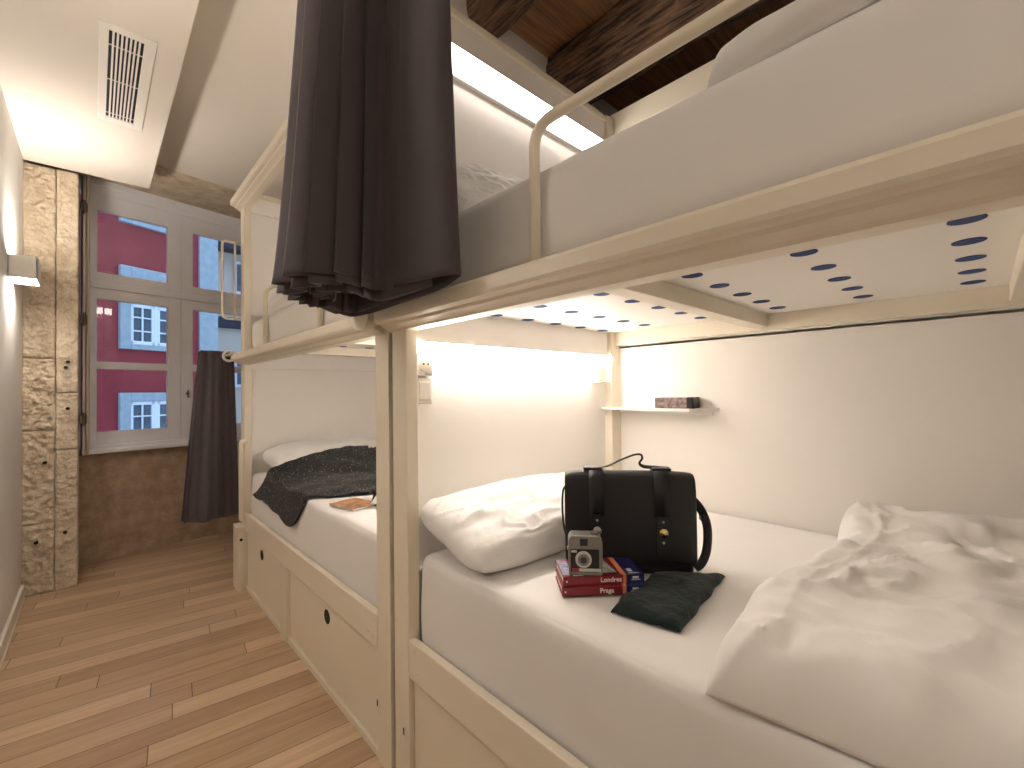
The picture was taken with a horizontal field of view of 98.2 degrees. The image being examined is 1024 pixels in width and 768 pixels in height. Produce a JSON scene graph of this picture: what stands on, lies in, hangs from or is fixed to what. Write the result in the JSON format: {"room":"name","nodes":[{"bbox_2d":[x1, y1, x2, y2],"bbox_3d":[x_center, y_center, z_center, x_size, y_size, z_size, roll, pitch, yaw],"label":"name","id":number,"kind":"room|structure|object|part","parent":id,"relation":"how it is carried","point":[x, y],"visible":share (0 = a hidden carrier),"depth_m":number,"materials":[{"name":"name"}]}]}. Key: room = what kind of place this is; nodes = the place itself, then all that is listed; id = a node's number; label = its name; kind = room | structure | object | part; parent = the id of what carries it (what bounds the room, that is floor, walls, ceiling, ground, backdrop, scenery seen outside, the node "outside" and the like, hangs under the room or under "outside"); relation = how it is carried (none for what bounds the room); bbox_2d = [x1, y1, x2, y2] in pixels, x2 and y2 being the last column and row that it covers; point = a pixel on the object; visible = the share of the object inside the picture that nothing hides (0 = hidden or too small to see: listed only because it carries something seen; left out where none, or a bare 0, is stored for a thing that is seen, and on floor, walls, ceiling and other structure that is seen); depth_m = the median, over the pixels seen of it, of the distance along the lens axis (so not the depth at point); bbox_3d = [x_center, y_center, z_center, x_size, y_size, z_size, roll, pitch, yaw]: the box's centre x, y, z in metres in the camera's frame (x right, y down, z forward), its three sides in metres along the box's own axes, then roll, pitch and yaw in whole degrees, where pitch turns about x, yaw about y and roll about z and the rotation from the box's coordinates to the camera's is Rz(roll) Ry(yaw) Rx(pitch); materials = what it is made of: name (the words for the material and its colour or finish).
{"room":"dormitory","nodes":[
{"label":"dormitory","id":0,"kind":"room"},
{"bbox_2d":[0,85,30,636],"bbox_3d":[-1.509,-0.264,0.991,0.120,3.300,6.900,0,-1,-43],"label":"wall","id":1,"kind":"structure","parent":0,"point":[11,160],"depth_m":2.58,"materials":[{"name":"white paint"}]},
{"bbox_2d":[0,585,24,668],"bbox_3d":[-1.176,1.330,0.736,0.022,0.095,6.140,0,-1,-43],"label":"baseboard","id":2,"kind":"structure","parent":1,"relation":"attached to","point":[9,627],"depth_m":2.52,"materials":[{"name":"beige paint"}]},
{"bbox_2d":[7,253,40,285],"bbox_3d":[-2.875,-0.669,2.616,0.115,0.130,0.220,0,-1,-43],"label":"wall sconce","id":3,"kind":"object","parent":1,"relation":"attached to","point":[25,270],"visible":1,"depth_m":2.55,"materials":[{"name":"white plastic"}]},
{"bbox_2d":[12,277,37,282],"bbox_3d":[-2.874,-0.621,2.615,0.099,0.004,0.204,0,-1,-43],"label":"diffuser","id":4,"kind":"object","parent":3,"relation":"attached to","point":[14,279],"depth_m":2.63,"materials":[{"name":"white plastic"}]},
{"bbox_2d":[21,161,80,596],"bbox_3d":[-3.433,-0.035,3.320,0.270,2.966,0.663,0,-1,-43],"label":"stone pillar","id":5,"kind":"structure","parent":1,"relation":"attached to","point":[51,199],"depth_m":3.10,"materials":[{"name":"stone"}]},
{"bbox_2d":[0,0,199,188],"bbox_3d":[-0.979,-1.706,1.010,0.670,0.230,6.140,0,-1,-43],"label":"soffit","id":6,"kind":"object","parent":1,"relation":"attached to","point":[49,48],"depth_m":2.25,"materials":[{"name":"beige paint"}]},
{"bbox_2d":[98,19,156,130],"bbox_3d":[-2.012,-1.550,2.299,0.197,0.012,0.920,0,-1,-43],"label":"air vent","id":7,"kind":"object","parent":6,"relation":"attached to","point":[123,90],"visible":1,"depth_m":2.22,"materials":[{"name":"white metal"}]},
{"bbox_2d":[30,161,240,566],"bbox_3d":[-2.607,-0.190,4.587,0.890,3.300,3.300,-1,-1,35],"label":"wall","id":8,"kind":"structure","parent":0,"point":[131,502],"depth_m":3.82,"materials":[{"name":"brown stone"}]},
{"bbox_2d":[80,173,89,455],"bbox_3d":[-3.360,-0.558,3.488,0.054,2.220,0.221,0,-1,-43],"label":"window shutter","id":9,"kind":"object","parent":8,"relation":"attached to","point":[85,207],"visible":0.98,"depth_m":3.43,"materials":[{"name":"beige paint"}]},
{"bbox_2d":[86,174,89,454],"bbox_3d":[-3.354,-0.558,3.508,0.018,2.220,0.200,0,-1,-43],"label":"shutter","id":10,"kind":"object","parent":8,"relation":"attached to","point":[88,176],"depth_m":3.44,"materials":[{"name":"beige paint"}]},
{"bbox_2d":[79,175,240,454],"bbox_3d":[-3.078,-0.559,4.115,0.125,2.265,1.350,-1,-1,35],"label":"window","id":11,"kind":"structure","parent":8,"relation":"attached to","point":[181,221],"depth_m":4.03,"materials":[{"name":"white paint"}]},
{"bbox_3d":[-3.264,-0.143,3.864,0.045,1.290,0.620,-1,-1,35],"label":"sash","id":12,"kind":"part","parent":11,"relation":"part of","materials":[{"name":"white paint"}]},
{"bbox_3d":[-3.277,-1.208,3.883,0.045,0.730,0.622,-1,-1,35],"label":"sash","id":13,"kind":"part","parent":11,"relation":"part of","materials":[{"name":"white paint"}]},
{"bbox_3d":[-2.904,-0.139,4.371,0.045,1.290,0.616,-1,-1,35],"label":"sash","id":14,"kind":"part","parent":11,"relation":"part of","materials":[{"name":"white paint"}]},
{"bbox_3d":[-2.918,-1.204,4.388,0.045,0.730,0.618,-1,-1,35],"label":"sash","id":15,"kind":"part","parent":11,"relation":"part of","materials":[{"name":"white paint"}]},
{"bbox_2d":[80,0,296,198],"bbox_3d":[-0.545,-1.856,2.219,2.960,0.100,7.300,0,-1,-43],"label":"ceiling","id":16,"kind":"structure","parent":0,"point":[231,99],"depth_m":2.70,"materials":[{"name":"beige paint"}]},
{"bbox_2d":[0,530,383,767],"bbox_3d":[-0.503,1.443,2.164,3.160,0.100,7.500,0,-1,-43],"label":"floor","id":17,"kind":"structure","parent":0,"point":[155,658],"depth_m":2.10,"materials":[{"name":"brown wood"}]},
{"bbox_2d":[221,117,395,767],"bbox_3d":[-0.814,-0.007,2.833,1.423,2.830,2.341,0,-1,-43],"label":"bunk bed","id":18,"kind":"object","parent":17,"relation":"on","point":[334,380],"visible":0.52,"depth_m":2.58,"materials":[{"name":"beige paint"}]},
{"bbox_2d":[181,350,238,523],"bbox_3d":[-2.148,0.362,3.155,0.352,1.199,0.235,0,-1,-21],"label":"curtain","id":19,"kind":"object","parent":18,"relation":"hanging from","point":[211,488],"visible":0.98,"depth_m":3.12,"materials":[{"name":"grey fabric"}]},
{"bbox_3d":[-1.980,-0.732,3.130,0.128,0.566,0.015,0,-1,-43],"label":"grab handle","id":20,"kind":"part","parent":18,"relation":"part of","materials":[{"name":"beige paint"}]},
{"bbox_3d":[-1.965,-0.732,3.144,0.014,0.550,0.013,0,-1,-43],"label":"grab handle","id":21,"kind":"part","parent":18,"relation":"part of","materials":[{"name":"beige paint"}]},
{"bbox_3d":[-1.912,1.207,3.104,0.045,0.440,0.130,0,-1,-43],"label":"post","id":22,"kind":"part","parent":18,"relation":"part of","materials":[{"name":"beige paint"}]},
{"bbox_3d":[-1.855,0.665,3.056,0.051,0.572,0.032,0,-1,-43],"label":"grab handle","id":23,"kind":"part","parent":18,"relation":"part of","materials":[{"name":"beige paint"}]},
{"bbox_3d":[-1.885,0.027,3.145,0.045,2.800,0.095,0,-1,-43],"label":"post","id":24,"kind":"part","parent":18,"relation":"part of","materials":[{"name":"beige paint"}]},
{"bbox_3d":[-1.215,-1.329,2.392,0.106,0.131,2.192,0,-1,-43],"label":"canopy rail","id":25,"kind":"part","parent":18,"relation":"part of","materials":[{"name":"beige paint"}]},
{"bbox_3d":[-1.560,1.202,2.797,0.013,0.362,0.800,0,-1,-43],"label":"drawer","id":26,"kind":"part","parent":18,"relation":"part of","materials":[{"name":"beige paint"}]},
{"bbox_3d":[-1.240,-0.422,2.465,0.027,0.378,0.956,0,-1,-43],"label":"guard rail","id":27,"kind":"part","parent":18,"relation":"part of","materials":[{"name":"beige paint"}]},
{"bbox_2d":[252,302,349,346],"bbox_3d":[-0.723,-0.364,2.833,1.232,0.205,1.980,0,-1,-43],"label":"mattress","id":28,"kind":"object","parent":18,"relation":"on","point":[297,318],"visible":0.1,"depth_m":2.50,"materials":[{"name":"white fabric"}]},
{"bbox_2d":[262,293,298,317],"bbox_3d":[-0.763,-0.539,2.841,1.120,0.148,1.760,0,-1,-43],"label":"duvet","id":29,"kind":"object","parent":28,"relation":"on","point":[280,302],"visible":0.03,"depth_m":2.77,"materials":[{"name":"white fabric"}]},
{"bbox_3d":[-1.212,-0.196,2.382,0.102,0.080,2.162,0,-1,-43],"label":"rail","id":30,"kind":"part","parent":18,"relation":"part of","materials":[{"name":"beige paint"}]},
{"bbox_3d":[-1.167,0.938,2.367,0.028,0.125,1.985,0,-1,-43],"label":"rail","id":31,"kind":"part","parent":18,"relation":"part of","materials":[{"name":"beige paint"}]},
{"bbox_3d":[-1.425,0.028,3.572,1.260,2.800,0.045,0,-1,-43],"label":"panel","id":32,"kind":"part","parent":18,"relation":"part of","materials":[{"name":"white wood"}]},
{"bbox_2d":[251,472,376,607],"bbox_3d":[-0.710,0.783,2.811,1.238,0.358,1.980,0,-1,-43],"label":"mattress","id":33,"kind":"object","parent":18,"relation":"on","point":[343,542],"visible":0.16,"depth_m":2.04,"materials":[{"name":"white fabric"}]},
{"bbox_2d":[253,445,375,526],"bbox_3d":[-1.032,0.606,2.806,1.078,0.358,1.008,0,-1,-29],"label":"blanket","id":34,"kind":"object","parent":33,"relation":"on","point":[345,471],"visible":0.73,"depth_m":2.67,"materials":[{"name":"black fabric"}]},
{"bbox_2d":[263,437,375,466],"bbox_3d":[-1.286,0.510,3.218,0.859,0.213,0.481,0,-1,-43],"label":"pillow","id":35,"kind":"object","parent":33,"relation":"on","point":[280,454],"visible":0.38,"depth_m":3.03,"materials":[{"name":"white fabric"}]},
{"bbox_2d":[329,498,374,510],"bbox_3d":[-0.772,0.587,2.168,0.194,0.010,0.148,-1,-1,35],"label":"magazine","id":36,"kind":"object","parent":33,"relation":"on","point":[352,504],"visible":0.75,"depth_m":2.14,"materials":[{"name":"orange paper"}]},
{"bbox_2d":[371,487,376,505],"bbox_3d":[-0.582,0.525,2.205,0.180,0.133,0.265,-1,-1,27],"label":"handbag","id":37,"kind":"object","parent":33,"relation":"on","point":[374,493],"visible":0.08,"depth_m":2.15,"materials":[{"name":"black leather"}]},
{"bbox_3d":[-0.841,1.180,2.034,0.013,0.362,1.056,0,-1,-43],"label":"drawer","id":38,"kind":"part","parent":18,"relation":"part of","materials":[{"name":"beige paint"}]},
{"bbox_3d":[-0.459,-0.017,1.629,0.045,2.800,0.100,0,-1,-43],"label":"post","id":39,"kind":"part","parent":18,"relation":"part of","materials":[{"name":"beige paint"}]},
{"bbox_2d":[374,0,1023,767],"bbox_3d":[0.777,-0.055,1.187,1.362,2.830,2.204,0,-1,-43],"label":"bunk bed","id":40,"kind":"object","parent":17,"relation":"on","point":[927,415],"depth_m":1.51,"materials":[{"name":"beige paint"}]},
{"bbox_2d":[271,0,461,316],"bbox_3d":[-0.445,-0.841,1.250,0.396,1.226,0.647,0,-1,-43],"label":"curtain","id":41,"kind":"object","parent":40,"relation":"hanging from","point":[369,218],"visible":1,"depth_m":1.14,"materials":[{"name":"grey fabric"}]},
{"bbox_3d":[-0.371,-0.019,1.536,0.045,2.800,0.095,0,-1,-43],"label":"post","id":42,"kind":"part","parent":40,"relation":"part of","materials":[{"name":"beige paint"}]},
{"bbox_2d":[417,378,431,403],"bbox_3d":[-0.313,0.024,1.566,0.068,0.092,0.029,0,-1,-43],"label":"switch box","id":43,"kind":"object","parent":40,"relation":"attached to","point":[424,384],"visible":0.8,"depth_m":1.56,"materials":[{"name":"white plastic"}]},
{"bbox_2d":[417,352,432,375],"bbox_3d":[-0.313,-0.070,1.566,0.072,0.084,0.034,0,-1,-43],"label":"power socket","id":44,"kind":"object","parent":40,"relation":"attached to","point":[424,359],"visible":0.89,"depth_m":1.55,"materials":[{"name":"white plastic"}]},
{"bbox_3d":[-0.001,1.155,1.140,0.013,0.362,0.930,0,-1,-43],"label":"drawer","id":45,"kind":"part","parent":40,"relation":"part of","materials":[{"name":"beige paint"}]},
{"bbox_3d":[0.347,0.891,0.758,0.028,0.125,1.985,0,-1,-43],"label":"rail","id":46,"kind":"part","parent":40,"relation":"part of","materials":[{"name":"beige paint"}]},
{"bbox_3d":[0.089,-0.018,1.963,1.260,2.800,0.045,0,-1,-43],"label":"panel","id":47,"kind":"part","parent":40,"relation":"part of","materials":[{"name":"white wood"}]},
{"bbox_3d":[0.096,-0.135,1.923,1.135,0.032,0.027,0,-1,-43],"label":"led strip","id":48,"kind":"part","parent":40,"relation":"part of","materials":[{"name":"white plastic"}]},
{"bbox_3d":[0.073,-1.220,1.951,1.135,0.100,0.046,0,-1,-43],"label":"led strip","id":49,"kind":"part","parent":40,"relation":"part of","materials":[{"name":"white plastic"}]},
{"bbox_2d":[592,363,610,382],"bbox_3d":[0.457,-0.057,2.279,0.100,0.098,0.050,0,-1,-43],"label":"power socket","id":50,"kind":"object","parent":40,"relation":"attached to","point":[599,369],"visible":1,"depth_m":2.27,"materials":[{"name":"white plastic"}]},
{"bbox_3d":[0.453,-0.061,2.291,0.068,0.088,0.028,0,-1,-43],"label":"plate","id":51,"kind":"part","parent":50,"relation":"part of","materials":[{"name":"white plastic"}]},
{"bbox_2d":[599,366,605,375],"bbox_3d":[0.465,-0.066,2.279,0.052,0.052,0.008,0,-1,-43],"label":"socket","id":52,"kind":"object","parent":50,"relation":"attached to","point":[602,371],"depth_m":2.27,"materials":[{"name":"beige plastic"}]},
{"bbox_3d":[0.515,-0.017,2.371,0.080,2.800,0.095,0,-1,-43],"label":"post","id":53,"kind":"part","parent":40,"relation":"part of","materials":[{"name":"beige paint"}]},
{"bbox_3d":[0.482,-0.462,0.634,0.027,0.393,1.269,0,-1,-43],"label":"guard rail","id":54,"kind":"part","parent":40,"relation":"part of","materials":[{"name":"beige paint"}]},
{"bbox_2d":[421,512,877,767],"bbox_3d":[0.823,0.735,1.183,1.237,0.358,2.025,0,-1,-43],"label":"mattress","id":55,"kind":"object","parent":40,"relation":"on","point":[613,690],"visible":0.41,"depth_m":1.04,"materials":[{"name":"white fabric"}]},
{"bbox_2d":[420,472,564,572],"bbox_3d":[0.096,0.471,1.655,0.820,0.224,0.382,0,-1,-40],"label":"pillow","id":56,"kind":"object","parent":55,"relation":"on","point":[505,524],"visible":0.59,"depth_m":1.43,"materials":[{"name":"white fabric"}]},
{"bbox_2d":[555,569,644,595],"bbox_3d":[0.240,0.551,1.240,0.222,0.022,0.126,-1,-1,-3],"label":"guidebook","id":57,"kind":"object","parent":55,"relation":"on","point":[618,588],"visible":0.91,"depth_m":1.18,"materials":[{"name":"red paper"}]},
{"bbox_2d":[555,557,643,585],"bbox_3d":[0.243,0.527,1.253,0.222,0.024,0.126,-1,-1,-5],"label":"guidebook","id":58,"kind":"object","parent":57,"relation":"on","point":[615,570],"visible":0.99,"depth_m":1.20,"materials":[{"name":"red paper"}]},
{"bbox_2d":[557,561,569,574],"bbox_3d":[0.148,0.517,1.249,0.026,0.001,0.100,-1,-1,-5],"label":"picture","id":59,"kind":"object","parent":58,"relation":"on","point":[563,566],"depth_m":1.25},
{"bbox_2d":[567,530,602,575],"bbox_3d":[0.198,0.461,1.214,0.094,0.109,0.069,-1,-1,6],"label":"camera","id":60,"kind":"object","parent":58,"relation":"on","point":[585,548],"visible":1,"depth_m":1.19,"materials":[{"name":"grey"}]},
{"label":"plate","id":61,"kind":"part","parent":60,"relation":"part of","materials":[{"name":"black plastic"}]},
{"bbox_2d":[603,561,615,572],"bbox_3d":[0.247,0.516,1.258,0.055,0.001,0.102,-1,-1,-13],"label":"picture","id":62,"kind":"object","parent":58,"relation":"on","point":[608,566],"depth_m":1.25},
{"bbox_2d":[561,453,711,572],"bbox_3d":[0.377,0.389,1.365,0.448,0.352,0.144,-1,-1,9],"label":"satchel","id":63,"kind":"object","parent":55,"relation":"on","point":[648,518],"visible":0.86,"depth_m":1.32,"materials":[{"name":"black leather"}]},
{"bbox_3d":[0.352,0.239,1.371,0.226,0.049,0.021,-1,-1,9],"label":"handle","id":64,"kind":"part","parent":63,"relation":"part of","materials":[{"name":"black leather"}]},
{"bbox_2d":[611,571,724,631],"bbox_3d":[0.431,0.545,1.189,0.170,0.034,0.393,-2,-1,40],"label":"folded garment","id":65,"kind":"object","parent":55,"relation":"on","point":[668,599],"visible":0.98,"depth_m":1.11,"materials":[{"name":"black fabric"}]},
{"bbox_2d":[705,500,1023,767],"bbox_3d":[1.139,0.452,0.817,1.198,0.189,1.096,0,-1,-43],"label":"duvet","id":66,"kind":"object","parent":55,"relation":"on","point":[899,643],"visible":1,"depth_m":0.74,"materials":[{"name":"white fabric"}]},
{"bbox_2d":[602,407,719,414],"bbox_3d":[0.700,0.131,2.149,0.115,0.032,0.555,0,-1,-43],"label":"wall shelf","id":67,"kind":"object","parent":40,"relation":"attached to","point":[648,410],"visible":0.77,"depth_m":2.11,"materials":[{"name":"white wood"}]},
{"bbox_2d":[655,397,699,408],"bbox_3d":[0.773,0.087,2.075,0.179,0.052,0.094,-2,-1,41],"label":"paperback book","id":68,"kind":"object","parent":67,"relation":"on","point":[660,402],"visible":0.98,"depth_m":2.04,"materials":[{"name":"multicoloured paper"}]},
{"bbox_3d":[1.241,-1.411,1.662,0.040,0.115,2.180,0,-1,-43],"label":"rail","id":69,"kind":"part","parent":40,"relation":"part of","materials":[{"name":"beige paint"}]},
{"bbox_3d":[0.316,-0.243,0.758,0.102,0.080,2.204,0,-1,-43],"label":"rail","id":70,"kind":"part","parent":40,"relation":"part of","materials":[{"name":"beige paint"}]},
{"bbox_2d":[442,0,1023,288],"bbox_3d":[0.810,-0.432,1.204,1.232,0.247,2.025,0,-1,-43],"label":"mattress","id":71,"kind":"object","parent":40,"relation":"on","point":[890,74],"visible":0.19,"depth_m":0.71,"materials":[{"name":"white fabric"}]},
{"bbox_2d":[456,161,523,212],"bbox_3d":[-0.016,-0.659,1.623,0.567,0.271,0.244,0,-1,-39],"label":"pillow","id":72,"kind":"object","parent":71,"relation":"on","point":[476,183],"visible":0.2,"depth_m":1.46,"materials":[{"name":"white fabric"}]},
{"bbox_2d":[707,0,880,88],"bbox_3d":[1.127,-0.620,0.866,1.204,0.112,1.111,0,-1,-43],"label":"pillow","id":73,"kind":"object","parent":71,"relation":"on","point":[799,20],"visible":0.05,"depth_m":0.75,"materials":[{"name":"white fabric"}]},
{"bbox_3d":[1.240,-0.261,1.627,0.045,0.075,2.080,0,-1,-43],"label":"rail","id":74,"kind":"part","parent":40,"relation":"part of","materials":[{"name":"beige paint"}]},
{"bbox_3d":[1.257,-0.782,1.659,0.020,1.123,2.180,0,-1,-43],"label":"panel","id":75,"kind":"part","parent":40,"relation":"part of","materials":[{"name":"white wood"}]},
{"bbox_3d":[1.274,0.575,1.636,0.020,1.572,2.180,0,-1,-43],"label":"panel","id":76,"kind":"part","parent":40,"relation":"part of","materials":[{"name":"white wood"}]},
{"bbox_2d":[450,0,617,115],"bbox_3d":[0.127,-1.651,2.461,1.650,0.320,0.100,0,-1,-43],"label":"wall partition","id":77,"kind":"structure","parent":0,"point":[509,38],"depth_m":2.35,"materials":[{"name":"white paint"}]},
{"bbox_2d":[510,0,794,110],"bbox_3d":[1.262,-1.885,1.256,1.650,0.080,3.420,0,-1,-43],"label":"ceiling","id":78,"kind":"structure","parent":0,"point":[547,25],"depth_m":2.30,"materials":[{"name":"brown wood"}]},
{"bbox_2d":[466,0,537,38],"bbox_3d":[0.993,-1.845,0.933,0.225,0.280,3.320,0,-1,-43],"label":"ceiling beam","id":79,"kind":"structure","parent":78,"relation":"attached to","point":[496,17],"depth_m":2.04,"materials":[{"name":"brown wood"}]},
{"bbox_2d":[546,0,771,104],"bbox_3d":[1.451,-1.786,1.363,0.383,0.277,3.320,0,-1,-43],"label":"ceiling beam","id":80,"kind":"structure","parent":78,"relation":"attached to","point":[629,28],"depth_m":2.17,"materials":[{"name":"brown wood"}]},
{"bbox_2d":[619,309,1023,348],"bbox_3d":[0.597,-0.303,3.248,0.120,3.400,7.300,0,-1,-43],"label":"wall","id":81,"kind":"structure","parent":0,"point":[1015,310],"depth_m":2.10,"materials":[{"name":"white paint"}]},
{"label":"outside","id":82,"kind":"structure","parent":0,"visible":0},
{"bbox_3d":[-10.773,5.831,14.348,28.000,0.200,24.100,0,-1,-43],"label":"ground","id":83,"kind":"structure","parent":82,"visible":0},
{"bbox_2d":[79,194,217,431],"bbox_3d":[-10.358,-0.406,6.668,4.080,12.000,9.141,-1,-1,25],"label":"house","id":84,"kind":"structure","parent":83,"relation":"on","point":[126,332],"depth_m":8.61,"materials":[{"name":"red paint"}]},
{"bbox_3d":[-7.124,0.915,8.838,0.004,1.150,0.846,-1,-1,25],"label":"pane","id":85,"kind":"part","parent":84,"relation":"part of","materials":[{"name":"grey glass"}]},
{"bbox_3d":[-7.151,-1.155,8.873,0.004,0.790,0.846,-1,-1,25],"label":"pane","id":86,"kind":"part","parent":84,"relation":"part of","materials":[{"name":"grey glass"}]},
{"bbox_2d":[218,241,240,422],"bbox_3d":[-9.560,-0.812,18.771,6.600,13.200,7.600,0,-1,-43],"label":"house","id":87,"kind":"structure","parent":83,"relation":"on","point":[229,331],"depth_m":14.65,"materials":[{"name":"beige"}]},
{"bbox_3d":[-8.869,-0.436,14.899,0.640,0.900,0.030,0,-1,-43],"label":"pane","id":88,"kind":"part","parent":87,"relation":"part of","materials":[{"name":"blue glass"}]},
{"bbox_3d":[-8.909,-3.535,14.951,0.640,0.900,0.030,0,-1,-43],"label":"pane","id":89,"kind":"part","parent":87,"relation":"part of","materials":[{"name":"blue glass"}]}
]}

